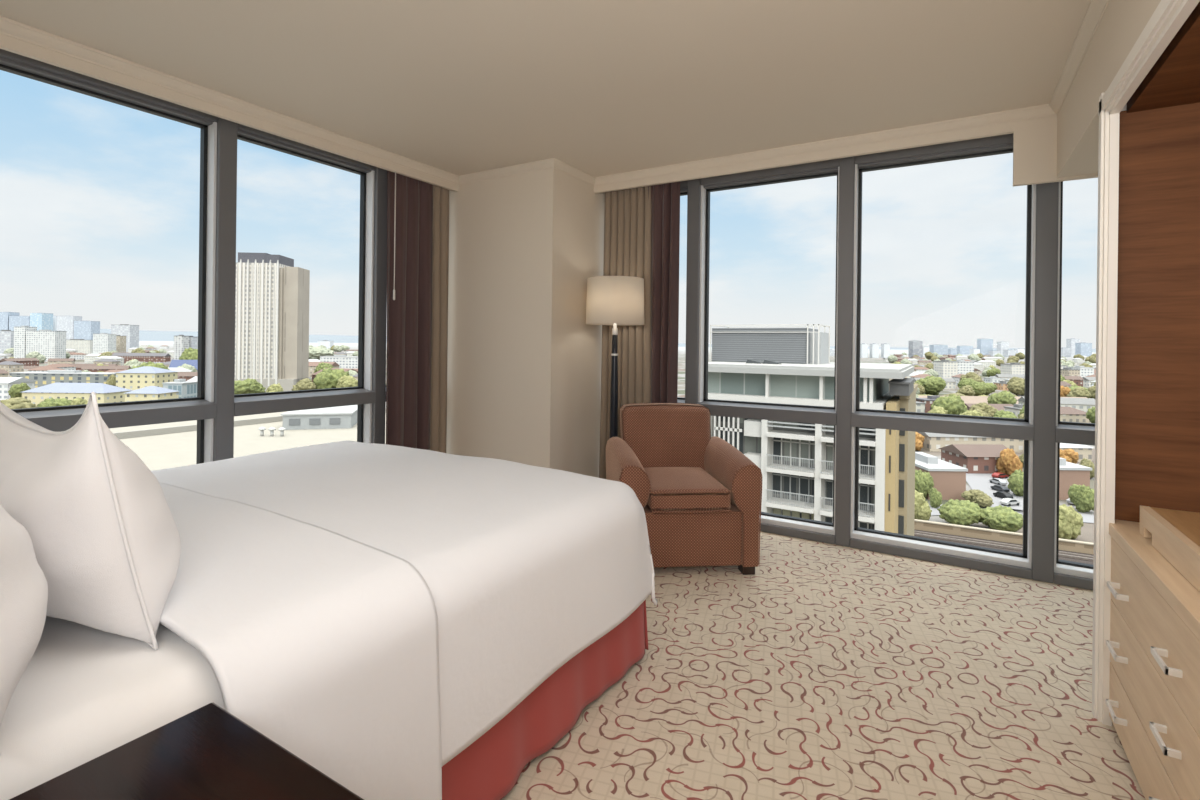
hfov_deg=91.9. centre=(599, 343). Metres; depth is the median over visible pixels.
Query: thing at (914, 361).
house
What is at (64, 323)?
office block
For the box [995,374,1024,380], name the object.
house
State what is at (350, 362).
building
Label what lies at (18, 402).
tree
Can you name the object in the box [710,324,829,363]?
rooftop structure
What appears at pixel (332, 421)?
vent
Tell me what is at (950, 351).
office tower
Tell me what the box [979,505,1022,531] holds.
tree
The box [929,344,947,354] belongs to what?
office tower
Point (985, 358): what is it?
house
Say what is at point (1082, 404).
house
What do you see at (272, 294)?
tower block
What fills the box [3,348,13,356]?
tree
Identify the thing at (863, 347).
tower block
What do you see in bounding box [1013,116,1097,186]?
wall
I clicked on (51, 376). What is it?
apartment block
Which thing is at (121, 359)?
house
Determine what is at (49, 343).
apartment block
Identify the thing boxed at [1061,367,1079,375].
apartment block
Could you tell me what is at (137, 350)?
tree
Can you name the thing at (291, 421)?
vent
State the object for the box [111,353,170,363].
building
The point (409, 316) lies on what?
curtain
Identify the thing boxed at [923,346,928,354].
office tower
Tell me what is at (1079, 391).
tree
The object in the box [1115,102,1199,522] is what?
wood panel
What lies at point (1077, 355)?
tree
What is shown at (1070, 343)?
office tower
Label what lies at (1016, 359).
tree
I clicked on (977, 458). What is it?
building
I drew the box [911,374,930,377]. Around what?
house
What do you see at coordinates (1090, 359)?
tree
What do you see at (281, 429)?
vent
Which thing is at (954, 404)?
tree
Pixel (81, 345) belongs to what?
office block
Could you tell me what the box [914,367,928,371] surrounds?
house
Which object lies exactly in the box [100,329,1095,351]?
hills
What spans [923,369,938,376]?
tree
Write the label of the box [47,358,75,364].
house
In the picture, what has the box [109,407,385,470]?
building
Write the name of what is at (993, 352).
office tower
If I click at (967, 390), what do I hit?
tree
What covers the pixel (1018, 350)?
office tower
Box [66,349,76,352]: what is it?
house
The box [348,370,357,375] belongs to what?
tree
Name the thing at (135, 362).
tree
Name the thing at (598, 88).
ceiling
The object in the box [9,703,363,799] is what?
nightstand
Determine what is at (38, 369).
house
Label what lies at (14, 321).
office block
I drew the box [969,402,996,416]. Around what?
tree
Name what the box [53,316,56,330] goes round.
office block
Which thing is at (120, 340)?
apartment block
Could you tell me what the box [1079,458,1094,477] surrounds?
tree
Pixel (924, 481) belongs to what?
tree
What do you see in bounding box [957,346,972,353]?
office tower
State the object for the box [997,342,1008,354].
office tower
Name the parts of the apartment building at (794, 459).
post, curtain panel, curtain panel, railing, railing, curtain panel, curtain panel, post, railing, railing, post, post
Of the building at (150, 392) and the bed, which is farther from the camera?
the building at (150, 392)
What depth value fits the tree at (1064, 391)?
395.03 m
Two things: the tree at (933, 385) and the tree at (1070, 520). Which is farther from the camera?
the tree at (933, 385)
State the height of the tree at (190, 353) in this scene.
28.202 m
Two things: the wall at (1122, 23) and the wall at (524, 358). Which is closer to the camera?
the wall at (1122, 23)
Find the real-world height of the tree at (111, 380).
13.476 m
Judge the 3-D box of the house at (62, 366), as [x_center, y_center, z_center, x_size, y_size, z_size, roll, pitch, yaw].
[-511.650,24.639,549.354,11.833,10.850,23.007,1,0,10]
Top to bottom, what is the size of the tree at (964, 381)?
12.401 m
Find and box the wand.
[393,172,395,299]
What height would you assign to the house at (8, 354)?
9.283 m
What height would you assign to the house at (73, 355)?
10.850 m
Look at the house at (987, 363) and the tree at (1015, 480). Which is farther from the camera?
the house at (987, 363)
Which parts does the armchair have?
armrest, backrest, armrest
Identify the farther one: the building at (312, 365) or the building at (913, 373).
the building at (913, 373)
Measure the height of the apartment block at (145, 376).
19.422 m
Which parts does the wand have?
rod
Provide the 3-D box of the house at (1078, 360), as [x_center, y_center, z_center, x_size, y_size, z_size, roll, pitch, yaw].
[1275.199,45.188,1551.103,29.167,12.976,12.425,1,0,-29]
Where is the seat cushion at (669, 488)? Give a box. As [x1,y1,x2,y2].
[644,467,730,510]
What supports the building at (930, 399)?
on the city
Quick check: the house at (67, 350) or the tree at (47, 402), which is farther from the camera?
the house at (67, 350)
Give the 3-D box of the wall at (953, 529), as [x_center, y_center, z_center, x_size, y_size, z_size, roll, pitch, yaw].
[71.710,35.520,105.383,520.000,3.200,0.917,1,0,28]
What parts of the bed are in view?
mattress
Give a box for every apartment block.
[0,330,13,352]
[10,370,115,387]
[14,326,36,357]
[26,330,65,361]
[93,333,115,353]
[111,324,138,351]
[116,335,125,351]
[116,366,177,390]
[174,335,189,358]
[189,336,197,348]
[318,340,333,348]
[934,360,957,377]
[956,360,973,373]
[984,376,1003,383]
[993,381,1007,389]
[1001,363,1024,374]
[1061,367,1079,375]
[1068,366,1093,376]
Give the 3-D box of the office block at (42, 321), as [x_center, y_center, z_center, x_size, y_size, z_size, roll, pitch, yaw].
[-2816.507,-75.985,2929.998,60.506,156.328,60.600,1,0,0]
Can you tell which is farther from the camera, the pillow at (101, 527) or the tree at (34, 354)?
the tree at (34, 354)
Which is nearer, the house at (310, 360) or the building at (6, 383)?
the building at (6, 383)
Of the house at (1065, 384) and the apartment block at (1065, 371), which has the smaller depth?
the house at (1065, 384)
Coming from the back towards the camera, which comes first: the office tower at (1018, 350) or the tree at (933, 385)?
the office tower at (1018, 350)
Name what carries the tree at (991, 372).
on the city
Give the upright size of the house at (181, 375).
11.103 m
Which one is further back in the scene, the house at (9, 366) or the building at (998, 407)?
the house at (9, 366)
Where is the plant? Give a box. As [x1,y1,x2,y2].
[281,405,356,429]
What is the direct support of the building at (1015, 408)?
on the city
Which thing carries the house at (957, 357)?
on the city
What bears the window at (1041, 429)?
in the wall at (524, 358)
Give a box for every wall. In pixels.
[446,168,604,477]
[914,519,1093,553]
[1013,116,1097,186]
[1057,0,1160,177]
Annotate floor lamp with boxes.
[586,276,643,438]
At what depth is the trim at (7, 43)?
2.86 m
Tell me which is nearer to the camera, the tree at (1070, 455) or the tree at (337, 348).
the tree at (1070, 455)
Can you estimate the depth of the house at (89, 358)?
823.82 m
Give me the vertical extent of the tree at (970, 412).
10.360 m
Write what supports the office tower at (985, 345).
on the city
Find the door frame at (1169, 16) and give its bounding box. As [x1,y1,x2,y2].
[1092,0,1199,725]
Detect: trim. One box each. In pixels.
[0,33,458,191]
[594,122,1013,192]
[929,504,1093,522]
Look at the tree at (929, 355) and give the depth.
1709.45 m
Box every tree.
[0,397,38,408]
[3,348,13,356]
[8,382,30,397]
[26,351,45,362]
[37,397,71,406]
[70,397,87,404]
[98,352,111,356]
[106,374,115,385]
[124,359,142,367]
[128,361,169,369]
[131,348,145,352]
[177,363,196,371]
[179,347,197,359]
[234,378,265,394]
[266,383,283,391]
[292,378,315,390]
[309,346,334,359]
[313,367,348,388]
[314,362,332,372]
[333,345,341,351]
[336,375,357,387]
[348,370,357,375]
[887,355,897,362]
[900,358,912,363]
[914,382,924,394]
[914,490,931,520]
[915,375,945,394]
[915,432,924,450]
[915,469,933,496]
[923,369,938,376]
[924,363,933,369]
[926,353,934,359]
[927,406,947,413]
[929,488,941,507]
[931,394,966,414]
[937,499,981,525]
[943,393,964,395]
[956,385,974,395]
[957,378,973,387]
[959,410,982,415]
[960,372,983,381]
[961,489,993,507]
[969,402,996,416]
[970,355,981,360]
[970,381,986,395]
[976,409,991,416]
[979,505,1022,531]
[982,367,990,375]
[982,382,997,394]
[986,368,1000,376]
[987,390,1016,404]
[993,410,1017,418]
[995,359,1004,365]
[996,448,1022,475]
[1007,355,1019,362]
[1007,377,1024,395]
[1007,469,1023,495]
[1015,352,1024,359]
[1018,405,1023,416]
[1019,454,1023,466]
[1059,504,1083,539]
[1060,385,1070,396]
[1060,448,1078,463]
[1061,362,1073,366]
[1063,380,1076,385]
[1067,387,1091,397]
[1068,484,1093,512]
[1069,386,1087,390]
[1073,354,1084,359]
[1078,363,1092,366]
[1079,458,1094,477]
[1085,357,1095,362]
[1086,407,1094,422]
[1088,382,1095,398]
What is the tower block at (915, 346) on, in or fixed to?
on the city
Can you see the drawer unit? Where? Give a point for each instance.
(1153, 703)
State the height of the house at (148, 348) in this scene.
10.850 m
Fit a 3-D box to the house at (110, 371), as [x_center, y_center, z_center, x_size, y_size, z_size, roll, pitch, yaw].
[-382.203,26.204,462.027,23.007,10.850,11.833,1,0,-29]
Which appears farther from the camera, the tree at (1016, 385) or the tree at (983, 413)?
the tree at (1016, 385)
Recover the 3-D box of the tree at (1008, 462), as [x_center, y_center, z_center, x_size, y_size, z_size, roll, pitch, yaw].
[116.151,33.833,165.021,5.722,8.271,6.953,1,0,-18]
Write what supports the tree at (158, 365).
on the city
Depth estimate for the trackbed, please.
101.72 m
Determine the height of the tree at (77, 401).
10.713 m
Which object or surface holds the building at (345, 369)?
on the city
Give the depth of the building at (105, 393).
301.92 m
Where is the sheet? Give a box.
[159,482,441,799]
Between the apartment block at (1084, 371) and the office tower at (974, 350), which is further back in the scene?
the office tower at (974, 350)
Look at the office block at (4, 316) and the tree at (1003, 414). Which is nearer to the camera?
the tree at (1003, 414)
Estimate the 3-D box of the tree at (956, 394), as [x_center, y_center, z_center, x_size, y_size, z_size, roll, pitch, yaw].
[238.076,36.163,387.832,21.341,5.940,20.494,1,0,-25]
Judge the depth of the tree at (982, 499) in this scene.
131.10 m
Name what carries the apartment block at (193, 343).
on the city
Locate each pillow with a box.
[0,392,180,649]
[0,504,47,755]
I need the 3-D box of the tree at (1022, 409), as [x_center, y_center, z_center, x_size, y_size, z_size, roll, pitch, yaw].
[199.031,32.335,263.096,17.191,14.021,13.695,1,0,-33]
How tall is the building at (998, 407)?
7.576 m
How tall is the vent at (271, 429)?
0.600 m
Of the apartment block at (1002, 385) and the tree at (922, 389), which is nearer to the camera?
the tree at (922, 389)
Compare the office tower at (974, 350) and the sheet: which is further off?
the office tower at (974, 350)
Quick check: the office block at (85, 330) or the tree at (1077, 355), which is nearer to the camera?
the tree at (1077, 355)
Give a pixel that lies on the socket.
(614, 330)
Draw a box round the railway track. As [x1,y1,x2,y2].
[914,531,1093,560]
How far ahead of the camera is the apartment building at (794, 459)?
47.76 m
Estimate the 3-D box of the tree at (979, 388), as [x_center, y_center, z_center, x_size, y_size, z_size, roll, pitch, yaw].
[280.627,33.965,431.323,12.303,12.596,15.444,1,0,44]
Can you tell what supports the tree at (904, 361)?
on the city
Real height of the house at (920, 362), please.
10.980 m
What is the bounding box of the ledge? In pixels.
[1139,506,1199,591]
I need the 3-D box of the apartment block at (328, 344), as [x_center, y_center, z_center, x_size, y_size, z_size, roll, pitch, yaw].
[-1045.444,6.089,2214.999,46.046,35.033,30.600,1,0,0]
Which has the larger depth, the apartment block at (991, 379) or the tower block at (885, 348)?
the tower block at (885, 348)
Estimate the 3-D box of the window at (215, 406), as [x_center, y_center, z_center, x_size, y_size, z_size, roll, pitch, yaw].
[-2.183,-0.021,2.955,0.150,2.490,3.602,1,0,31]
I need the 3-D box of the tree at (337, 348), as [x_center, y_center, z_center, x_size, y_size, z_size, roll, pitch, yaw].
[-815.181,15.991,1805.080,25.205,22.182,26.214,1,0,-45]
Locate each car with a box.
[989,478,1006,484]
[990,485,1009,491]
[992,472,1008,477]
[993,491,1012,498]
[1000,498,1019,505]
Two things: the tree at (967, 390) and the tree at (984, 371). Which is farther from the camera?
the tree at (984, 371)
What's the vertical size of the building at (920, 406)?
10.173 m
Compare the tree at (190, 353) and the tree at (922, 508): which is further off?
the tree at (190, 353)
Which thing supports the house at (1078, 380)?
on the city
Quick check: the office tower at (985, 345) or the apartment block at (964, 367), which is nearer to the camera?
the apartment block at (964, 367)
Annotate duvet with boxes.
[151,441,657,765]
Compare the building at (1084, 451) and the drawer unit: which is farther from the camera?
the building at (1084, 451)
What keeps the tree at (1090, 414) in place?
on the city
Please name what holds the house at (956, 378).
on the city
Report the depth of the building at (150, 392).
286.34 m
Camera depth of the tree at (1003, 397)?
316.18 m
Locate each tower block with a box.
[234,252,310,391]
[860,343,867,357]
[869,343,878,357]
[881,343,889,357]
[908,340,922,357]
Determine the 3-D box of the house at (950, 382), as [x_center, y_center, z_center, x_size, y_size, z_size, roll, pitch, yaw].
[295.093,35.180,515.102,34.497,9.283,13.044,1,0,0]
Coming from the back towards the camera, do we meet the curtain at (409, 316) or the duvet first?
the curtain at (409, 316)
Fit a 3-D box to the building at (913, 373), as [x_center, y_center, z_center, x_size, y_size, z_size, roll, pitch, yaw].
[350.293,35.979,650.000,27.641,9.020,21.200,1,0,0]
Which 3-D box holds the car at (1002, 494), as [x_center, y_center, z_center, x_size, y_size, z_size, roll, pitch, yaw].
[97.206,36.578,140.105,1.920,1.400,4.288,1,0,-7]
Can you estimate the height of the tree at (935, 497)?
4.908 m
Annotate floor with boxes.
[501,531,1145,799]
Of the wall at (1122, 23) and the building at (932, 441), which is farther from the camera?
the building at (932, 441)
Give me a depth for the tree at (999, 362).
1170.74 m
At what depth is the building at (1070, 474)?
139.59 m
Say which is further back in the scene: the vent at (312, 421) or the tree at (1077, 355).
the tree at (1077, 355)
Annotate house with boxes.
[0,358,38,365]
[0,361,23,374]
[0,369,7,376]
[1,353,12,357]
[28,367,64,371]
[43,364,76,369]
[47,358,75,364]
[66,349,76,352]
[69,353,86,358]
[81,365,130,371]
[84,354,100,362]
[93,359,120,365]
[94,356,123,364]
[105,369,127,372]
[145,347,156,349]
[166,351,173,357]
[168,368,191,371]
[178,372,197,380]
[309,359,319,361]
[335,352,346,354]
[908,359,917,363]
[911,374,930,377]
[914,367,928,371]
[914,378,955,388]
[917,360,931,364]
[951,374,964,384]
[956,356,967,359]
[974,363,983,370]
[974,368,979,375]
[977,360,995,366]
[983,357,994,359]
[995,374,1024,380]
[1017,396,1094,411]
[1061,381,1070,386]
[1063,376,1083,386]
[1073,358,1082,362]
[1082,377,1095,386]
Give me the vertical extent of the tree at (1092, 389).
15.452 m
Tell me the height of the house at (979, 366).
12.976 m
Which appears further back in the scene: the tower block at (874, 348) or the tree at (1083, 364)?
the tower block at (874, 348)
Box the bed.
[0,600,647,799]
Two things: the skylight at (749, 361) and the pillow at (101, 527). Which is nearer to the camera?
the pillow at (101, 527)
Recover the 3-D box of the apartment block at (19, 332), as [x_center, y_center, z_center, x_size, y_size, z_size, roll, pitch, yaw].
[-849.691,-0.139,859.000,16.696,52.225,18.600,1,0,0]
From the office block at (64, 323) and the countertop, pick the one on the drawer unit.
the countertop
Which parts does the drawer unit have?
handle, handle, handle, drawer, drawer, drawer, handle, handle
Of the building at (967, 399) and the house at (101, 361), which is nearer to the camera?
the building at (967, 399)
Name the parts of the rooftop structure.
panel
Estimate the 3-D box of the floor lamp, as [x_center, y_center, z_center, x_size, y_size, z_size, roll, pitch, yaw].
[0.099,0.399,4.097,0.414,1.705,0.414,1,0,31]
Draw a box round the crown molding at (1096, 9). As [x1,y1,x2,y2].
[0,0,1109,185]
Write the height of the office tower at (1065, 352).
43.304 m
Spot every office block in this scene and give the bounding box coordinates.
[0,312,19,330]
[9,316,29,330]
[30,313,52,330]
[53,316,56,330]
[57,316,81,339]
[66,339,92,352]
[74,321,99,339]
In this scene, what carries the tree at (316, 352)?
on the city
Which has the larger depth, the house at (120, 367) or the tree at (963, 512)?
the house at (120, 367)
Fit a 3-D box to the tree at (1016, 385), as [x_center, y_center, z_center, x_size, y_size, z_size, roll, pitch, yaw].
[321.478,32.894,448.508,17.861,14.501,17.152,1,0,1]
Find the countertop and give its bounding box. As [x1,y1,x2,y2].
[1109,519,1199,639]
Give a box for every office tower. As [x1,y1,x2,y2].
[830,349,834,355]
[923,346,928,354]
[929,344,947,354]
[948,348,956,354]
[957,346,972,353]
[970,348,979,354]
[977,339,992,354]
[988,350,999,355]
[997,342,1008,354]
[1003,349,1016,356]
[1014,349,1024,354]
[1061,347,1070,356]
[1066,339,1079,356]
[1075,342,1091,356]
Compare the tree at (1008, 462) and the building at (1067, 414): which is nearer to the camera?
the tree at (1008, 462)
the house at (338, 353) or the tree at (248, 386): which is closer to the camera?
the tree at (248, 386)
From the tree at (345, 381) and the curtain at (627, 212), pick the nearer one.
the curtain at (627, 212)
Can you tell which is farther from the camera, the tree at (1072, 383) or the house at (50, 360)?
the house at (50, 360)
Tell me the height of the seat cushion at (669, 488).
0.139 m
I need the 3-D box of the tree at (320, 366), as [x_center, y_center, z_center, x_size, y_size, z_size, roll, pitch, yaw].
[-254.483,25.643,538.563,16.307,16.695,20.469,1,0,0]
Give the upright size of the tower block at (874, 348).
47.514 m
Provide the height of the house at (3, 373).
10.980 m
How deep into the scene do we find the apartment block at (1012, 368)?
639.95 m
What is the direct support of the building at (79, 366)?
on the city
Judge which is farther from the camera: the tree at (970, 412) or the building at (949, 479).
the tree at (970, 412)
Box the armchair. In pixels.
[606,403,761,574]
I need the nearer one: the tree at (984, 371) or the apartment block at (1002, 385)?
the apartment block at (1002, 385)
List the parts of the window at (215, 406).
sill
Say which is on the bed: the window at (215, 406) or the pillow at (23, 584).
the pillow at (23, 584)
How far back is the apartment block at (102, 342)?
1150.06 m
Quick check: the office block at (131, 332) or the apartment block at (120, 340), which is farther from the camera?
the office block at (131, 332)
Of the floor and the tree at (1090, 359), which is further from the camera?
the tree at (1090, 359)
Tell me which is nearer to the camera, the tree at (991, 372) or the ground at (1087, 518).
the ground at (1087, 518)
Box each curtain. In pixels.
[386,170,432,449]
[430,185,448,452]
[599,186,651,478]
[648,181,679,402]
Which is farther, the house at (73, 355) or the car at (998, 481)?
the house at (73, 355)
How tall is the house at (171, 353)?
12.976 m
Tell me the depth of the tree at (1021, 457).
176.15 m
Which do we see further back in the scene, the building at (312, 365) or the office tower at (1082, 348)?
the office tower at (1082, 348)
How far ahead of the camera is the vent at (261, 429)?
37.49 m
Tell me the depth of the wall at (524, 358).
4.17 m
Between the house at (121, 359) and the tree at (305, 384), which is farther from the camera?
the house at (121, 359)
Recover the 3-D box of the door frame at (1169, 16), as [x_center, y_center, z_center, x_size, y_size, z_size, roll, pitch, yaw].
[0.957,0.199,0.720,0.042,2.125,3.025,1,0,31]
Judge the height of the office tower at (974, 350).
33.956 m
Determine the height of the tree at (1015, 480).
6.945 m
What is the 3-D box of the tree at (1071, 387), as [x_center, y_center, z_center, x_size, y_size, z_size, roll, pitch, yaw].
[338.073,35.444,414.117,17.233,10.857,21.632,1,0,15]
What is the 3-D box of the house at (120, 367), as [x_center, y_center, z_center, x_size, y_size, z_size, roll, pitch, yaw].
[-441.599,25.359,519.840,32.711,11.103,12.474,1,0,-29]
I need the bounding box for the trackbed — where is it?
[914,529,1093,564]
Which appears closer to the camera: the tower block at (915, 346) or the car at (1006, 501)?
the car at (1006, 501)
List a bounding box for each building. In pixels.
[0,377,36,399]
[22,383,131,404]
[24,366,42,368]
[59,363,117,369]
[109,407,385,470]
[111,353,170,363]
[125,386,178,401]
[162,379,196,397]
[169,360,197,371]
[308,362,339,377]
[311,368,357,382]
[320,355,357,368]
[708,361,917,535]
[907,372,923,377]
[915,452,967,499]
[916,395,939,412]
[916,401,925,412]
[918,395,1020,403]
[918,432,1023,452]
[939,444,1018,472]
[965,403,1012,410]
[1003,404,1022,417]
[1059,458,1091,499]
[1060,407,1090,422]
[1060,443,1092,461]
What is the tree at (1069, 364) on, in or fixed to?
on the city
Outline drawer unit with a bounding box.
[1106,519,1199,799]
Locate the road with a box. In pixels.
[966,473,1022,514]
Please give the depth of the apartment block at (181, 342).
999.92 m
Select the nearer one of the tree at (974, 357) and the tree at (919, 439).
the tree at (919, 439)
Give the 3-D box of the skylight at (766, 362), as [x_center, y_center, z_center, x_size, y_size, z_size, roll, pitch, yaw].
[15.095,1.643,51.041,1.500,0.420,1.100,1,0,31]
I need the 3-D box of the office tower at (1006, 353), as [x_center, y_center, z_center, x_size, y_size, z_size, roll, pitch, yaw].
[1704.061,40.890,2415.000,37.783,31.945,30.600,1,0,0]
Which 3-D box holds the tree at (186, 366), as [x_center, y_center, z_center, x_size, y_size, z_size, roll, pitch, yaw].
[-360.194,24.888,507.357,16.981,14.944,17.661,1,0,22]
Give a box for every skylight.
[745,359,762,363]
[763,360,781,364]
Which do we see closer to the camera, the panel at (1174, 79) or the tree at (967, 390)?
the panel at (1174, 79)
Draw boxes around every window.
[0,49,386,463]
[677,133,1094,589]
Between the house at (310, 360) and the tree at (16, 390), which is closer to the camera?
the tree at (16, 390)
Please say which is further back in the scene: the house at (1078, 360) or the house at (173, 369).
the house at (1078, 360)
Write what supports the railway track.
on the trackbed
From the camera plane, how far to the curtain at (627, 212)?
4.33 m
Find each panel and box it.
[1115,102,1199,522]
[1127,2,1199,112]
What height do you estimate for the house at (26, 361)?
11.103 m
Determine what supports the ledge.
on the countertop
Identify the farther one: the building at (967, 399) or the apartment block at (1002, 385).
the apartment block at (1002, 385)
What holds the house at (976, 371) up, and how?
on the city
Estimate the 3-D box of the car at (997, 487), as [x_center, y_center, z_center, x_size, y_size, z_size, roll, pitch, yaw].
[101.189,36.626,146.941,1.920,1.400,4.288,1,0,-7]
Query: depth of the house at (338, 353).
1127.54 m
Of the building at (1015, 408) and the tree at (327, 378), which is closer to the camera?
the building at (1015, 408)
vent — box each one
[258,427,265,435]
[268,427,275,435]
[278,427,285,435]
[289,419,299,424]
[309,418,319,424]
[329,418,339,424]
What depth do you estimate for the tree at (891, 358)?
1313.41 m
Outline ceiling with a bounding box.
[0,0,1090,176]
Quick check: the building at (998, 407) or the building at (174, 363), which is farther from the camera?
the building at (174, 363)
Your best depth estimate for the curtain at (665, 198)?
4.16 m
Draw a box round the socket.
[612,323,617,334]
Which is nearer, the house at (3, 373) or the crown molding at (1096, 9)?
the crown molding at (1096, 9)
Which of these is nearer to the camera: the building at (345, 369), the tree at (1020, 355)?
the building at (345, 369)
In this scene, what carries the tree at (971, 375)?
on the city
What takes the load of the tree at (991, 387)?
on the city
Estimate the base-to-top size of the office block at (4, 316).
163.433 m
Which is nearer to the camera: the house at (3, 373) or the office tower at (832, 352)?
the house at (3, 373)
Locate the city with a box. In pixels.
[0,341,1095,542]
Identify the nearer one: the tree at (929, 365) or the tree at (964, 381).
the tree at (964, 381)
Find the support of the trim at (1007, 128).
attached to the wall at (524, 358)
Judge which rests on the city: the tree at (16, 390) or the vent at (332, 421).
the tree at (16, 390)
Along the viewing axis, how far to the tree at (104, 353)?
774.00 m
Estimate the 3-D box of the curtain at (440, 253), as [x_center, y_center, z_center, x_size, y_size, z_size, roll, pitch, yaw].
[-1.198,-0.012,4.321,0.074,2.455,0.185,1,0,31]
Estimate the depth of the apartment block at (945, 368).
639.95 m
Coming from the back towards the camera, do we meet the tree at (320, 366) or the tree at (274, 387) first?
the tree at (320, 366)
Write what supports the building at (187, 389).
on the city
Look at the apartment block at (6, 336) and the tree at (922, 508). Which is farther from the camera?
the apartment block at (6, 336)
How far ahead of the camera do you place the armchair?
3.15 m
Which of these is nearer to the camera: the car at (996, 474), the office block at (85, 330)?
the car at (996, 474)
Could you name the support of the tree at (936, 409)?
on the city
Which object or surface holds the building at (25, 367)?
on the city
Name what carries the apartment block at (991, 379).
on the city
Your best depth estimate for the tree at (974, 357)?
1345.21 m
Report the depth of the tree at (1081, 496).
128.67 m

